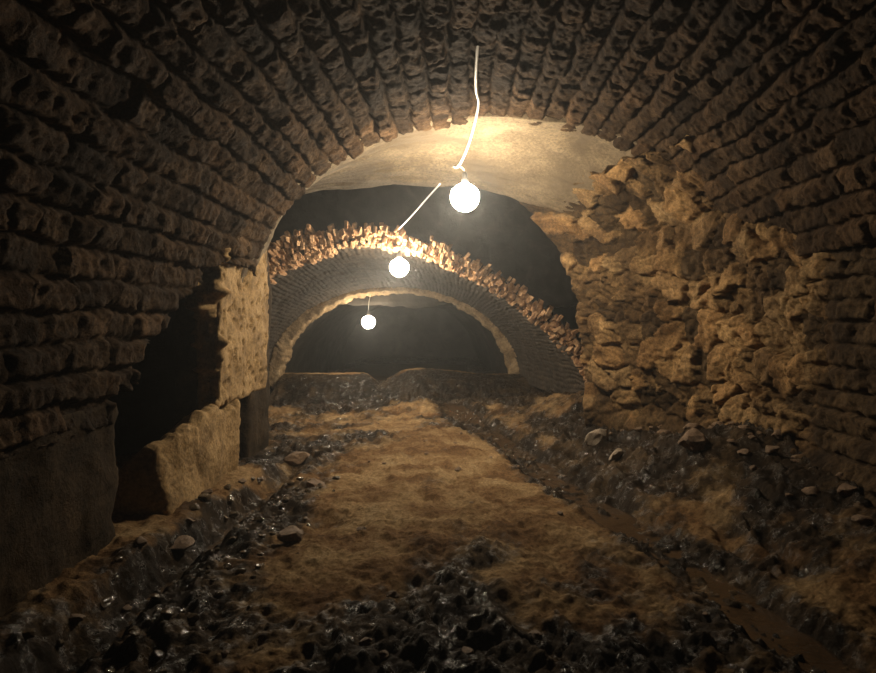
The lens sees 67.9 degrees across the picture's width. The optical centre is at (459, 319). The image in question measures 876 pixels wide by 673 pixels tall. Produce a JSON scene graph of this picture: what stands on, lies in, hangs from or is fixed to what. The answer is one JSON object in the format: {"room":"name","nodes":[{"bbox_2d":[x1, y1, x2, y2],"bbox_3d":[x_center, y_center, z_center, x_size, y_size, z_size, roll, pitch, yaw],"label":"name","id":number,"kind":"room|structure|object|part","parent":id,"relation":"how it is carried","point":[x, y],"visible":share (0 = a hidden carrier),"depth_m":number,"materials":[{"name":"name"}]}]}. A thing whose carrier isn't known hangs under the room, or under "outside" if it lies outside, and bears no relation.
{"room":"underground passage","nodes":[
{"label":"underground passage","id":0,"kind":"room"},
{"bbox_2d":[0,405,118,616],"bbox_3d":[-2.227,1.120,1.152,0.573,1.260,5.510,0,0,0],"label":"wall","id":1,"kind":"structure","parent":0,"point":[57,500],"depth_m":3.23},
{"bbox_2d":[108,311,175,456],"bbox_3d":[-3.304,0.111,6.960,0.960,3.290,0.487,0,0,0],"label":"wall","id":2,"kind":"structure","parent":0,"point":[146,413],"depth_m":6.74,"materials":[{"name":"stone"}]},
{"bbox_2d":[173,246,271,457],"bbox_3d":[-2.515,0.050,6.932,0.833,3.453,0.801,0,0,0],"label":"wall","id":3,"kind":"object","parent":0,"point":[254,415],"visible":0.2,"depth_m":6.58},
{"bbox_2d":[182,248,268,409],"bbox_3d":[-2.046,-0.380,5.833,0.427,2.213,1.486,0,0,-1],"label":"stone pier","id":4,"kind":"object","parent":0,"point":[231,316],"visible":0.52,"depth_m":5.46,"materials":[{"name":"beige stone"}]},
{"bbox_2d":[270,304,507,393],"bbox_3d":[-1.599,0.379,18.599,5.874,2.642,10.819,0,0,0],"label":"ceiling","id":5,"kind":"structure","parent":0,"point":[321,347],"depth_m":17.54,"materials":[{"name":"stone"}]},
{"bbox_2d":[268,287,519,389],"bbox_3d":[-1.291,0.302,13.052,5.130,2.196,0.390,0,0,0],"label":"arch","id":6,"kind":"object","parent":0,"point":[282,350],"visible":0.64,"depth_m":12.92,"materials":[{"name":"beige stone"}]},
{"bbox_2d":[362,295,374,328],"bbox_3d":[-1.840,-0.178,13.050,0.270,0.707,0.270,0,0,0],"label":"lamp","id":7,"kind":"object","parent":6,"relation":"hanging from","point":[368,322],"visible":0.99,"depth_m":12.96,"materials":[{"name":"glass"}]},
{"bbox_3d":[-1.840,0.040,13.050,0.270,0.270,0.270,0,0,0],"label":"bulb","id":8,"kind":"part","parent":7,"relation":"part of","materials":[{"name":"white glass"}]},
{"bbox_2d":[341,364,467,380],"bbox_3d":[-1.400,1.365,16.850,3.200,0.116,5.300,0,0,0],"label":"water","id":9,"kind":"object","parent":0,"point":[381,372],"visible":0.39,"depth_m":17.77,"materials":[{"name":"brown liquid"}]},
{"bbox_2d":[342,306,476,365],"bbox_3d":[-1.494,0.299,23.948,7.516,3.145,0.455,0,0,0],"label":"wall","id":10,"kind":"structure","parent":0,"point":[397,331],"depth_m":23.80,"materials":[{"name":"stone"}]},
{"bbox_2d":[271,184,578,307],"bbox_3d":[-0.591,-1.802,13.457,8.139,3.127,0.539,0,0,0],"label":"ceiling","id":11,"kind":"structure","parent":0,"point":[500,232],"depth_m":13.29,"materials":[{"name":"stone"}]},
{"bbox_2d":[267,220,586,392],"bbox_3d":[-1.063,-0.088,11.126,6.719,2.695,3.868,0,0,0],"label":"brick arch","id":12,"kind":"object","parent":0,"point":[308,270],"visible":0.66,"depth_m":10.27,"materials":[{"name":"grey brick"}]},
{"bbox_2d":[390,243,408,276],"bbox_3d":[-0.865,-0.860,9.250,0.270,0.490,0.270,0,0,0],"label":"hanging lamp","id":13,"kind":"object","parent":12,"relation":"hanging from","point":[399,267],"visible":1,"depth_m":9.16,"materials":[{"name":"glass"}]},
{"bbox_3d":[-0.865,-0.750,9.250,0.270,0.270,0.270,0,0,0],"label":"bulb","id":14,"kind":"part","parent":13,"relation":"part of","materials":[{"name":"white glass"}]},
{"bbox_2d":[398,183,440,229],"bbox_3d":[-0.558,-1.365,8.151,0.040,0.175,2.598,0,0,-15],"label":"power cable","id":15,"kind":"object","parent":12,"relation":"attached to","point":[439,184],"visible":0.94,"depth_m":7.74,"materials":[{"name":"white plastic"}]},
{"bbox_2d":[0,0,875,458],"bbox_3d":[0.231,-0.766,2.210,5.141,2.752,7.620,0,0,0],"label":"ceiling","id":16,"kind":"structure","parent":0,"point":[142,142],"depth_m":3.74,"materials":[{"name":"brick"}]},
{"bbox_2d":[453,41,479,167],"bbox_3d":[0.101,-1.684,5.084,0.153,0.566,1.912,0,0,-5],"label":"power cable","id":17,"kind":"object","parent":16,"relation":"hanging from","point":[477,47],"visible":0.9,"depth_m":5.21,"materials":[{"name":"white plastic"}]},
{"bbox_2d":[450,164,478,211],"bbox_3d":[0.045,-1.223,6.050,0.270,0.426,0.270,0,0,0],"label":"hanging lamp","id":18,"kind":"object","parent":17,"relation":"hanging from","point":[464,197],"visible":1,"depth_m":5.96,"materials":[{"name":"glass"}]},
{"bbox_3d":[0.045,-1.145,6.050,0.270,0.270,0.270,0,0,0],"label":"bulb","id":19,"kind":"part","parent":18,"relation":"part of","materials":[{"name":"white glass"}]},
{"bbox_2d":[0,356,875,672],"bbox_3d":[-0.200,1.219,11.050,6.600,0.840,25.900,0,0,0],"label":"floor","id":20,"kind":"structure","parent":0,"point":[484,574],"depth_m":3.70,"materials":[{"name":"brown soil"}]},
{"bbox_2d":[16,628,34,639],"bbox_3d":[-1.775,1.285,2.644,0.079,0.043,0.088,0,0,-31],"label":"stone","id":21,"kind":"object","parent":20,"relation":"on","point":[29,633],"visible":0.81,"depth_m":2.63,"materials":[{"name":"grey stone"}]},
{"bbox_2d":[56,639,63,646],"bbox_3d":[-1.734,1.397,2.814,0.054,0.031,0.042,0,0,13],"label":"stone","id":22,"kind":"object","parent":20,"relation":"on","point":[59,642],"visible":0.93,"depth_m":2.80,"materials":[{"name":"stone"}]},
{"bbox_2d":[69,614,85,623],"bbox_3d":[-1.750,1.361,2.966,0.072,0.043,0.064,0,0,3],"label":"stone","id":23,"kind":"object","parent":20,"relation":"on","point":[74,618],"visible":1,"depth_m":2.95,"materials":[{"name":"brown stone"}]},
{"bbox_2d":[100,596,115,607],"bbox_3d":[-1.735,1.374,3.161,0.088,0.043,0.079,0,0,6],"label":"stone","id":24,"kind":"object","parent":20,"relation":"on","point":[106,601],"visible":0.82,"depth_m":3.15,"materials":[{"name":"grey stone"}]},
{"bbox_2d":[104,668,114,672],"bbox_3d":[-1.396,1.405,2.590,0.038,0.029,0.050,0,0,-16],"label":"stone","id":25,"kind":"object","parent":20,"relation":"on","point":[107,670],"visible":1,"depth_m":2.58,"materials":[{"name":"grey stone"}]},
{"bbox_2d":[114,556,122,561],"bbox_3d":[-1.787,1.251,3.401,0.042,0.031,0.054,0,0,-6],"label":"stone","id":26,"kind":"object","parent":20,"relation":"on","point":[119,558],"visible":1,"depth_m":3.39,"materials":[{"name":"stone"}]},
{"bbox_2d":[122,604,131,611],"bbox_3d":[-1.677,1.453,3.274,0.048,0.033,0.054,0,0,-3],"label":"stone","id":27,"kind":"object","parent":20,"relation":"on","point":[127,607],"visible":1,"depth_m":3.26,"materials":[{"name":"brown stone"}]},
{"bbox_2d":[127,625,138,632],"bbox_3d":[-1.455,1.380,2.898,0.048,0.025,0.039,0,0,19],"label":"stone","id":28,"kind":"object","parent":20,"relation":"on","point":[135,626],"visible":0.66,"depth_m":2.89,"materials":[{"name":"grey stone"}]},
{"bbox_2d":[129,629,139,637],"bbox_3d":[-1.403,1.350,2.798,0.048,0.025,0.039,0,0,38],"label":"stone","id":29,"kind":"object","parent":20,"relation":"on","point":[134,633],"visible":0.99,"depth_m":2.79,"materials":[{"name":"grey stone"}]},
{"bbox_2d":[135,536,147,545],"bbox_3d":[-1.777,1.232,3.619,0.063,0.046,0.080,0,0,-36],"label":"stone","id":30,"kind":"object","parent":20,"relation":"on","point":[140,540],"visible":1,"depth_m":3.60,"materials":[{"name":"stone"}]},
{"bbox_2d":[150,593,159,599],"bbox_3d":[-1.491,1.351,3.174,0.048,0.025,0.039,0,0,3],"label":"stone","id":31,"kind":"object","parent":20,"relation":"on","point":[154,596],"visible":1,"depth_m":3.17,"materials":[{"name":"grey stone"}]},
{"bbox_2d":[151,649,163,657],"bbox_3d":[-1.272,1.406,2.739,0.050,0.033,0.050,0,0,19],"label":"stone","id":32,"kind":"object","parent":20,"relation":"on","point":[156,653],"visible":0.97,"depth_m":2.72,"materials":[{"name":"grey stone"}]},
{"bbox_2d":[158,668,166,672],"bbox_3d":[-1.163,1.373,2.537,0.029,0.023,0.038,0,0,37],"label":"stone","id":33,"kind":"object","parent":20,"relation":"on","point":[163,670],"visible":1,"depth_m":2.53,"materials":[{"name":"stone"}]},
{"bbox_2d":[160,608,174,617],"bbox_3d":[-1.341,1.341,2.975,0.063,0.033,0.052,0,0,17],"label":"stone","id":34,"kind":"object","parent":20,"relation":"on","point":[168,612],"visible":1,"depth_m":2.96,"materials":[{"name":"grey stone"}]},
{"bbox_2d":[71,492,275,672],"bbox_3d":[-1.620,1.513,3.600,0.140,0.102,4.000,0,0,0],"label":"water","id":35,"kind":"object","parent":20,"relation":"in","point":[120,633],"visible":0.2,"depth_m":3.63,"materials":[{"name":"brown liquid"}]},
{"bbox_2d":[111,399,240,517],"bbox_3d":[-2.207,1.201,4.940,0.692,1.067,1.424,0,0,3],"label":"block","id":36,"kind":"object","parent":20,"relation":"on","point":[200,449],"visible":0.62,"depth_m":4.54,"materials":[{"name":"beige stone"}]},
{"bbox_2d":[175,645,181,651],"bbox_3d":[-1.189,1.386,2.732,0.038,0.026,0.038,0,0,40],"label":"stone","id":37,"kind":"object","parent":20,"relation":"on","point":[178,648],"visible":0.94,"depth_m":2.73,"materials":[{"name":"grey stone"}]},
{"bbox_2d":[176,629,187,634],"bbox_3d":[-1.218,1.373,2.841,0.063,0.033,0.052,0,0,17],"label":"stone","id":38,"kind":"object","parent":20,"relation":"on","point":[180,631],"visible":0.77,"depth_m":2.84,"materials":[{"name":"grey stone"}]},
{"bbox_2d":[170,535,194,549],"bbox_3d":[-1.696,1.361,3.947,0.163,0.080,0.171,0,0,-26],"label":"stone","id":39,"kind":"object","parent":20,"relation":"on","point":[182,542],"visible":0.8,"depth_m":3.91,"materials":[{"name":"grey stone"}]},
{"bbox_2d":[186,518,195,524],"bbox_3d":[-1.758,1.314,4.228,0.072,0.054,0.057,0,0,24],"label":"stone","id":40,"kind":"object","parent":20,"relation":"on","point":[190,521],"visible":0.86,"depth_m":4.21,"materials":[{"name":"stone"}]},
{"bbox_2d":[188,613,198,622],"bbox_3d":[-1.234,1.380,3.006,0.049,0.038,0.065,0,0,-29],"label":"stone","id":41,"kind":"object","parent":20,"relation":"on","point":[193,617],"visible":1,"depth_m":2.99,"materials":[{"name":"brown stone"}]},
{"bbox_2d":[189,503,199,509],"bbox_3d":[-1.809,1.278,4.432,0.073,0.049,0.073,0,0,-11],"label":"stone","id":42,"kind":"object","parent":20,"relation":"on","point":[194,506],"visible":0.99,"depth_m":4.41,"materials":[{"name":"brown stone"}]},
{"bbox_2d":[198,492,210,500],"bbox_3d":[-1.794,1.247,4.570,0.096,0.057,0.072,0,0,-38],"label":"stone","id":43,"kind":"object","parent":20,"relation":"on","point":[206,496],"visible":1,"depth_m":4.55,"materials":[{"name":"stone"}]},
{"bbox_2d":[199,647,211,653],"bbox_3d":[-1.063,1.378,2.702,0.050,0.029,0.038,0,0,21],"label":"stone","id":44,"kind":"object","parent":20,"relation":"on","point":[206,650],"visible":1,"depth_m":2.70,"materials":[{"name":"stone"}]},
{"bbox_2d":[201,488,212,493],"bbox_3d":[-1.848,1.257,4.753,0.080,0.046,0.063,0,0,-5],"label":"stone","id":45,"kind":"object","parent":20,"relation":"on","point":[210,490],"visible":0.72,"depth_m":4.74,"materials":[{"name":"brown stone"}]},
{"bbox_2d":[205,548,214,554],"bbox_3d":[-1.428,1.322,3.708,0.050,0.033,0.050,0,0,2],"label":"stone","id":46,"kind":"object","parent":20,"relation":"on","point":[211,551],"visible":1,"depth_m":3.69,"materials":[{"name":"stone"}]},
{"bbox_2d":[214,590,223,596],"bbox_3d":[-1.204,1.365,3.239,0.050,0.029,0.038,0,0,-41],"label":"stone","id":47,"kind":"object","parent":20,"relation":"on","point":[218,593],"visible":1,"depth_m":3.23,"materials":[{"name":"stone"}]},
{"bbox_2d":[221,650,228,656],"bbox_3d":[-0.983,1.392,2.717,0.037,0.026,0.028,0,0,-39],"label":"loose stone","id":48,"kind":"object","parent":20,"relation":"on","point":[224,652],"visible":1,"depth_m":2.71,"materials":[{"name":"stone"}]},
{"bbox_2d":[223,563,230,569],"bbox_3d":[-1.281,1.354,3.571,0.050,0.033,0.050,0,0,43],"label":"stone","id":49,"kind":"object","parent":20,"relation":"on","point":[227,566],"visible":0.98,"depth_m":3.56,"materials":[{"name":"grey stone"}]},
{"bbox_2d":[224,484,230,489],"bbox_3d":[-1.797,1.293,5.030,0.057,0.047,0.098,0,0,-28],"label":"stone","id":50,"kind":"object","parent":20,"relation":"on","point":[227,486],"visible":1,"depth_m":5.01,"materials":[{"name":"stone"}]},
{"bbox_2d":[227,495,234,501],"bbox_3d":[-1.745,1.358,4.928,0.073,0.049,0.073,0,0,12],"label":"stone","id":51,"kind":"object","parent":20,"relation":"on","point":[230,498],"visible":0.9,"depth_m":4.91,"materials":[{"name":"grey stone"}]},
{"bbox_2d":[228,511,237,517],"bbox_3d":[-1.696,1.449,4.834,0.093,0.048,0.076,0,0,-22],"label":"stone","id":52,"kind":"object","parent":20,"relation":"on","point":[232,514],"visible":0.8,"depth_m":4.82,"materials":[{"name":"stone"}]},
{"bbox_2d":[234,568,245,573],"bbox_3d":[-1.169,1.337,3.459,0.067,0.032,0.039,0,0,-41],"label":"stone","id":53,"kind":"object","parent":20,"relation":"on","point":[242,570],"visible":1,"depth_m":3.45,"materials":[{"name":"stone"}]},
{"bbox_2d":[238,478,246,483],"bbox_3d":[-1.750,1.298,5.228,0.064,0.043,0.072,0,0,16],"label":"stone","id":54,"kind":"object","parent":20,"relation":"on","point":[242,480],"visible":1,"depth_m":5.21,"materials":[{"name":"stone"}]},
{"bbox_2d":[254,516,264,521],"bbox_3d":[-1.332,1.324,4.320,0.067,0.032,0.039,0,0,-9],"label":"stone","id":55,"kind":"object","parent":20,"relation":"on","point":[259,518],"visible":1,"depth_m":4.31,"materials":[{"name":"grey stone"}]},
{"bbox_2d":[255,563,263,569],"bbox_3d":[-1.105,1.356,3.575,0.052,0.033,0.063,0,0,5],"label":"stone","id":56,"kind":"object","parent":20,"relation":"on","point":[257,566],"visible":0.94,"depth_m":3.56,"materials":[{"name":"stone"}]},
{"bbox_2d":[257,477,263,482],"bbox_3d":[-1.711,1.364,5.544,0.076,0.048,0.093,0,0,-17],"label":"stone","id":57,"kind":"object","parent":20,"relation":"on","point":[259,479],"visible":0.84,"depth_m":5.52,"materials":[{"name":"grey stone"}]},
{"bbox_2d":[268,523,276,527],"bbox_3d":[-1.255,1.370,4.317,0.065,0.038,0.049,0,0,27],"label":"stone","id":58,"kind":"object","parent":20,"relation":"on","point":[274,525],"visible":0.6,"depth_m":4.31,"materials":[{"name":"stone"}]},
{"bbox_2d":[277,525,303,542],"bbox_3d":[-1.048,1.351,4.042,0.160,0.106,0.176,0,0,36],"label":"stone","id":59,"kind":"object","parent":20,"relation":"on","point":[292,533],"visible":0.94,"depth_m":4.00,"materials":[{"name":"stone"}]},
{"bbox_2d":[283,451,309,465],"bbox_3d":[-1.608,1.368,6.401,0.259,0.142,0.200,0,0,-13],"label":"stone","id":60,"kind":"object","parent":20,"relation":"on","point":[296,458],"visible":0.98,"depth_m":6.33,"materials":[{"name":"brown stone"}]},
{"bbox_2d":[306,478,324,487],"bbox_3d":[-1.176,1.368,5.339,0.176,0.119,0.199,0,0,-27],"label":"stone","id":61,"kind":"object","parent":20,"relation":"on","point":[313,482],"visible":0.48,"depth_m":5.31,"materials":[{"name":"brown stone"}]},
{"bbox_2d":[357,526,365,530],"bbox_3d":[-0.627,1.334,4.135,0.063,0.038,0.056,0,0,-4],"label":"stone","id":62,"kind":"object","parent":20,"relation":"on","point":[362,527],"visible":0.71,"depth_m":4.13,"materials":[{"name":"brown stone"}]},
{"bbox_2d":[359,637,371,645],"bbox_3d":[-0.396,1.348,2.725,0.056,0.031,0.043,0,0,-4],"label":"loose stone","id":63,"kind":"object","parent":20,"relation":"on","point":[365,641],"visible":0.98,"depth_m":2.71,"materials":[{"name":"stone"}]},
{"bbox_2d":[379,650,388,661],"bbox_3d":[-0.310,1.353,2.622,0.044,0.040,0.058,0,0,2],"label":"loose stone","id":64,"kind":"object","parent":20,"relation":"on","point":[383,654],"visible":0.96,"depth_m":2.61,"materials":[{"name":"stone"}]},
{"bbox_2d":[386,590,399,598],"bbox_3d":[-0.334,1.371,3.234,0.072,0.050,0.055,0,0,22],"label":"loose stone","id":65,"kind":"object","parent":20,"relation":"on","point":[393,594],"visible":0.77,"depth_m":3.22,"materials":[{"name":"brown stone"}]},
{"bbox_2d":[461,646,473,654],"bbox_3d":[0.031,1.395,2.725,0.056,0.037,0.062,0,0,2],"label":"loose stone","id":66,"kind":"object","parent":20,"relation":"on","point":[469,651],"visible":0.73,"depth_m":2.71,"materials":[{"name":"stone"}]},
{"bbox_2d":[529,629,541,638],"bbox_3d":[0.332,1.403,2.892,0.056,0.038,0.063,0,0,-31],"label":"loose stone","id":67,"kind":"object","parent":20,"relation":"on","point":[536,634],"visible":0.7,"depth_m":2.88,"materials":[{"name":"grey stone"}]},
{"bbox_2d":[584,429,608,445],"bbox_3d":[1.420,1.225,6.751,0.276,0.211,0.152,0,0,-13],"label":"stone","id":68,"kind":"object","parent":20,"relation":"on","point":[592,438],"visible":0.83,"depth_m":6.69,"materials":[{"name":"grey stone"}]},
{"bbox_2d":[609,448,621,460],"bbox_3d":[1.480,1.284,6.153,0.239,0.135,0.106,0,0,-43],"label":"stone","id":69,"kind":"object","parent":20,"relation":"on","point":[617,453],"visible":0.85,"depth_m":6.09,"materials":[{"name":"beige stone"}]},
{"bbox_2d":[440,403,863,672],"bbox_3d":[0.721,1.468,6.255,0.736,0.314,10.427,0,0,-15],"label":"ditch","id":70,"kind":"object","parent":20,"relation":"in","point":[766,621],"visible":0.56,"depth_m":3.56,"materials":[{"name":"brown soil"}]},
{"bbox_2d":[657,429,673,434],"bbox_3d":[1.987,1.102,6.287,0.159,0.087,0.123,0,0,19],"label":"loose stone","id":71,"kind":"object","parent":20,"relation":"on","point":[660,431],"visible":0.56,"depth_m":6.26,"materials":[{"name":"brown stone"}]},
{"bbox_2d":[678,428,706,451],"bbox_3d":[1.911,0.986,5.310,0.221,0.198,0.288,0,0,36],"label":"loose stone","id":72,"kind":"object","parent":20,"relation":"on","point":[693,440],"visible":0.98,"depth_m":5.21,"materials":[{"name":"brown stone"}]},
{"bbox_2d":[685,423,702,429],"bbox_3d":[2.029,0.933,5.621,0.159,0.087,0.123,0,0,3],"label":"loose stone","id":73,"kind":"object","parent":20,"relation":"on","point":[689,426],"visible":0.66,"depth_m":5.58,"materials":[{"name":"brown stone"}]},
{"bbox_2d":[711,421,723,426],"bbox_3d":[2.290,0.937,5.763,0.086,0.080,0.109,0,0,-45],"label":"loose stone","id":74,"kind":"object","parent":20,"relation":"on","point":[713,424],"visible":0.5,"depth_m":5.76,"materials":[{"name":"stone"}]},
{"bbox_2d":[727,439,734,442],"bbox_3d":[2.141,0.957,5.134,0.063,0.038,0.056,0,0,33],"label":"loose stone","id":75,"kind":"object","parent":20,"relation":"on","point":[728,440],"visible":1,"depth_m":5.12,"materials":[{"name":"brown stone"}]},
{"bbox_2d":[737,448,750,455],"bbox_3d":[2.185,1.020,4.999,0.096,0.065,0.108,0,0,-9],"label":"loose stone","id":76,"kind":"object","parent":20,"relation":"on","point":[743,452],"visible":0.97,"depth_m":4.97,"materials":[{"name":"brown stone"}]},
{"bbox_2d":[738,425,749,429],"bbox_3d":[2.302,0.876,5.267,0.090,0.054,0.080,0,0,9],"label":"loose stone","id":77,"kind":"object","parent":20,"relation":"on","point":[743,427],"visible":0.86,"depth_m":5.25,"materials":[{"name":"brown stone"}]},
{"bbox_2d":[749,465,757,470],"bbox_3d":[2.156,1.086,4.769,0.062,0.042,0.047,0,0,9],"label":"loose stone","id":78,"kind":"object","parent":20,"relation":"on","point":[752,467],"visible":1,"depth_m":4.76,"materials":[{"name":"brown stone"}]},
{"bbox_2d":[765,445,779,453],"bbox_3d":[2.352,0.976,4.885,0.096,0.063,0.106,0,0,-5],"label":"loose stone","id":79,"kind":"object","parent":20,"relation":"on","point":[769,449],"visible":1,"depth_m":4.86,"materials":[{"name":"brown stone"}]},
{"bbox_2d":[771,429,783,439],"bbox_3d":[2.494,0.898,5.087,0.095,0.085,0.124,0,0,41],"label":"loose stone","id":80,"kind":"object","parent":20,"relation":"on","point":[777,434],"visible":0.92,"depth_m":5.05,"materials":[{"name":"brown stone"}]},
{"bbox_2d":[785,493,793,497],"bbox_3d":[2.228,1.186,4.398,0.054,0.033,0.048,0,0,24],"label":"loose stone","id":81,"kind":"object","parent":20,"relation":"on","point":[789,495],"visible":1,"depth_m":4.38,"materials":[{"name":"brown stone"}]},
{"bbox_2d":[801,486,819,495],"bbox_3d":[2.348,1.154,4.348,0.086,0.080,0.109,0,0,-28],"label":"loose stone","id":82,"kind":"object","parent":20,"relation":"on","point":[812,490],"visible":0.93,"depth_m":4.33,"materials":[{"name":"brown stone"}]},
{"bbox_2d":[836,472,842,478],"bbox_3d":[2.543,1.045,4.326,0.091,0.067,0.071,0,0,7],"label":"loose stone","id":83,"kind":"object","parent":20,"relation":"on","point":[839,474],"visible":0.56,"depth_m":4.31,"materials":[{"name":"brown stone"}]},
{"bbox_2d":[837,483,856,496],"bbox_3d":[2.488,1.099,4.158,0.141,0.084,0.128,0,0,-37],"label":"loose stone","id":84,"kind":"object","parent":20,"relation":"on","point":[844,489],"visible":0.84,"depth_m":4.14,"materials":[{"name":"brown stone"}]},
{"bbox_2d":[851,514,873,524],"bbox_3d":[2.322,1.155,3.734,0.092,0.066,0.120,0,0,-32],"label":"loose stone","id":85,"kind":"object","parent":20,"relation":"on","point":[860,519],"visible":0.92,"depth_m":3.71,"materials":[{"name":"brown stone"}]},
{"bbox_2d":[241,113,654,282],"bbox_3d":[0.198,-0.848,6.571,5.492,2.494,1.582,0,0,0],"label":"vaulted ceiling","id":86,"kind":"structure","parent":0,"point":[539,165],"depth_m":6.56,"materials":[{"name":"beige paint"}]},
{"bbox_2d":[519,135,875,508],"bbox_3d":[1.832,0.107,3.053,2.836,3.336,9.305,0,0,0],"label":"wall","id":87,"kind":"structure","parent":0,"point":[687,312],"depth_m":5.77,"materials":[{"name":"stone"}]}
]}

